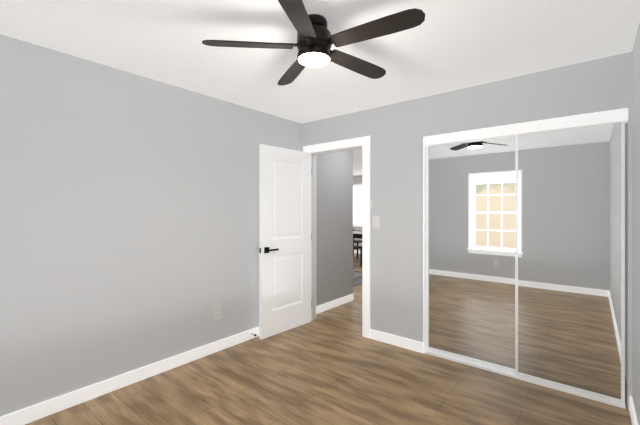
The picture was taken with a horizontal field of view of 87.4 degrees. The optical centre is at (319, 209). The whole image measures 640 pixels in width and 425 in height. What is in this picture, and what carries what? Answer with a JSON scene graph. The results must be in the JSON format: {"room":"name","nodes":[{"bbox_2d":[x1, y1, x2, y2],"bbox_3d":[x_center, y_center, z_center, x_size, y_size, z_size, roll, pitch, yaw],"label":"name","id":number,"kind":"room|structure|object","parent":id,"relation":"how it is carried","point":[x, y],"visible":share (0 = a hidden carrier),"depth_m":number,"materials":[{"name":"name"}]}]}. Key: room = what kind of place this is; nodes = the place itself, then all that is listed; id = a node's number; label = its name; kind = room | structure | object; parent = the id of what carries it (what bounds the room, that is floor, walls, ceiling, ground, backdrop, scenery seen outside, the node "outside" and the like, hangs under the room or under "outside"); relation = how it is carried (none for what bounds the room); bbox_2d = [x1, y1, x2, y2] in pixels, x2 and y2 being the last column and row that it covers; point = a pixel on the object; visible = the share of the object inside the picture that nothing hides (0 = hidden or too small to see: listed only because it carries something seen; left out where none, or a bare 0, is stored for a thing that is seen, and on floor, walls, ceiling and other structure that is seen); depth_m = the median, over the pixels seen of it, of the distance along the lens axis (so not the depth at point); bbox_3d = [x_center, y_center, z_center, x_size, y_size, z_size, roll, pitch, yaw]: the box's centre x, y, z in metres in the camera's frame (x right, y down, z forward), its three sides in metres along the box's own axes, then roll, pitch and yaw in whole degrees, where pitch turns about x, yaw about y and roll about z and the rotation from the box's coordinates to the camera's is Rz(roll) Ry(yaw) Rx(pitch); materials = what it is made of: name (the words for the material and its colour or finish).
{"room":"empty bedroom","nodes":[
{"label":"empty bedroom","id":0,"kind":"room"},
{"bbox_2d":[0,34,352,416],"bbox_3d":[-1.146,0.144,3.141,0.120,2.440,5.070,0,0,39],"label":"wall","id":1,"kind":"structure","parent":0,"point":[129,221],"depth_m":2.58,"materials":[{"name":"grey paint"}]},
{"bbox_2d":[0,327,258,424],"bbox_3d":[-1.418,1.314,2.699,0.014,0.100,3.800,0,0,39],"label":"baseboard","id":2,"kind":"structure","parent":1,"relation":"attached to","point":[24,416],"depth_m":2.53,"materials":[{"name":"white wood"}]},
{"bbox_2d":[213,305,221,320],"bbox_3d":[-0.989,0.992,3.232,0.008,0.135,0.088,0,0,39],"label":"electrical outlet","id":3,"kind":"object","parent":1,"relation":"attached to","point":[217,312],"visible":1,"depth_m":3.23,"materials":[{"name":"white plastic"}]},
{"bbox_2d":[316,294,353,313],"bbox_3d":[0.187,1.314,4.674,0.014,0.100,1.010,0,0,39],"label":"baseboard","id":4,"kind":"structure","parent":1,"relation":"attached to","point":[333,304],"depth_m":4.68,"materials":[{"name":"white wood"}]},
{"bbox_2d":[302,122,307,151],"bbox_3d":[-0.147,0.144,4.191,0.105,2.440,0.120,0,0,39],"label":"wall","id":5,"kind":"structure","parent":0,"point":[304,134],"depth_m":4.15,"materials":[{"name":"grey paint"}]},
{"bbox_2d":[0,0,639,175],"bbox_3d":[-0.169,-1.126,5.421,7.760,0.100,9.840,0,0,39],"label":"ceiling","id":6,"kind":"structure","parent":0,"point":[447,45],"depth_m":2.15,"materials":[{"name":"white paint"}]},
{"bbox_2d":[202,0,424,84],"bbox_3d":[0.005,-0.956,1.909,1.172,0.241,1.177,0,0,39],"label":"fan","id":7,"kind":"object","parent":6,"relation":"hanging from","point":[316,39],"visible":1,"depth_m":1.82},
{"bbox_2d":[25,253,631,424],"bbox_3d":[-0.169,1.414,5.421,7.760,0.100,9.840,0,0,39],"label":"floor","id":8,"kind":"structure","parent":0,"point":[333,366],"depth_m":2.50,"materials":[{"name":"brown wood"}]},
{"bbox_2d":[353,246,361,266],"bbox_3d":[0.697,0.964,8.041,0.460,0.800,0.460,0,0,39],"label":"chair","id":9,"kind":"object","parent":8,"relation":"on","point":[357,247],"visible":0.15,"depth_m":8.05,"materials":[{"name":"black wood"}]},
{"bbox_2d":[353,229,361,258],"bbox_3d":[1.016,0.964,9.638,0.460,0.800,0.460,0,0,39],"label":"chair","id":10,"kind":"object","parent":8,"relation":"on","point":[357,241],"visible":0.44,"depth_m":9.43,"materials":[{"name":"black wood"}]},
{"bbox_2d":[353,270,361,285],"bbox_3d":[0.091,1.358,6.788,1.800,0.012,2.050,0,0,39],"label":"rug","id":11,"kind":"object","parent":8,"relation":"on","point":[357,277],"depth_m":6.70,"materials":[{"name":"grey fabric"}]},
{"bbox_2d":[353,231,361,238],"bbox_3d":[0.857,0.974,8.839,1.600,0.780,0.900,0,0,39],"label":"table","id":12,"kind":"object","parent":8,"relation":"on","point":[357,234],"depth_m":8.30,"materials":[{"name":"black wood"}]},
{"bbox_2d":[425,350,625,408],"bbox_3d":[1.571,1.354,2.774,1.416,0.020,0.083,0,0,39],"label":"track","id":13,"kind":"object","parent":8,"relation":"on","point":[478,365],"visible":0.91,"depth_m":2.75,"materials":[{"name":"white metal"}]},
{"bbox_2d":[427,136,514,372],"bbox_3d":[1.337,0.358,2.987,0.782,1.968,0.028,0,0,39],"label":"mirror door","id":14,"kind":"structure","parent":13,"relation":"on","point":[471,251],"depth_m":2.97,"materials":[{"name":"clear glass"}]},
{"bbox_2d":[515,121,624,404],"bbox_3d":[1.848,0.336,2.521,0.659,2.013,0.028,0,0,39],"label":"mirror door","id":15,"kind":"structure","parent":13,"relation":"on","point":[569,258],"depth_m":2.49,"materials":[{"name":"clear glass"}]},
{"bbox_2d":[353,175,361,249],"bbox_3d":[2.236,0.144,9.728,6.060,2.440,0.120,0,0,39],"label":"wall","id":16,"kind":"structure","parent":0,"point":[357,180],"depth_m":10.51,"materials":[{"name":"grey paint"}]},
{"bbox_2d":[353,184,361,226],"bbox_3d":[1.716,-0.136,10.055,2.520,1.320,0.030,0,0,39],"label":"window","id":17,"kind":"structure","parent":16,"relation":"in","point":[357,205],"depth_m":10.50,"materials":[{"name":"white"}]},
{"bbox_2d":[308,52,627,341],"bbox_3d":[1.017,0.144,3.245,2.895,2.440,0.120,0,0,39],"label":"wall","id":18,"kind":"structure","parent":0,"point":[394,131],"depth_m":3.25,"materials":[{"name":"grey paint"}]},
{"bbox_2d":[303,136,369,337],"bbox_3d":[0.199,0.289,3.900,0.950,2.150,0.138,0,0,39],"label":"door frame","id":19,"kind":"structure","parent":18,"relation":"attached to","point":[364,142],"depth_m":3.60,"materials":[{"name":"white wood"}]},
{"bbox_2d":[259,144,310,339],"bbox_3d":[-0.369,0.334,3.797,0.139,2.044,0.768,0,0,42],"label":"door","id":20,"kind":"structure","parent":19,"relation":"in","point":[284,239],"depth_m":3.74,"materials":[{"name":"white wood"}]},
{"bbox_2d":[373,216,379,228],"bbox_3d":[0.590,0.129,3.509,0.088,0.135,0.010,0,0,39],"label":"switch plate","id":21,"kind":"object","parent":18,"relation":"attached to","point":[376,222],"visible":1,"depth_m":3.50,"materials":[{"name":"white plastic"}]},
{"bbox_2d":[370,329,422,352],"bbox_3d":[0.757,1.314,3.370,0.575,0.100,0.014,0,0,39],"label":"baseboard","id":22,"kind":"structure","parent":18,"relation":"attached to","point":[406,343],"depth_m":3.35,"materials":[{"name":"white wood"}]},
{"bbox_2d":[423,108,627,352],"bbox_3d":[1.569,0.334,2.771,1.440,2.060,0.089,0,0,39],"label":"trim header","id":23,"kind":"object","parent":18,"relation":"attached to","point":[604,117],"visible":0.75,"depth_m":2.80,"materials":[{"name":"white wood"}]},
{"bbox_2d":[625,22,639,424],"bbox_3d":[1.192,0.144,1.054,0.140,2.440,4.780,0,0,39],"label":"wall","id":24,"kind":"structure","parent":0,"point":[636,224],"depth_m":2.20,"materials":[{"name":"grey paint"}]},
{"bbox_2d":[629,396,637,424],"bbox_3d":[0.914,1.314,0.803,0.014,0.100,3.800,0,0,39],"label":"baseboard","id":25,"kind":"structure","parent":24,"relation":"attached to","point":[632,413],"depth_m":2.14,"materials":[{"name":"white wood"}]}
]}

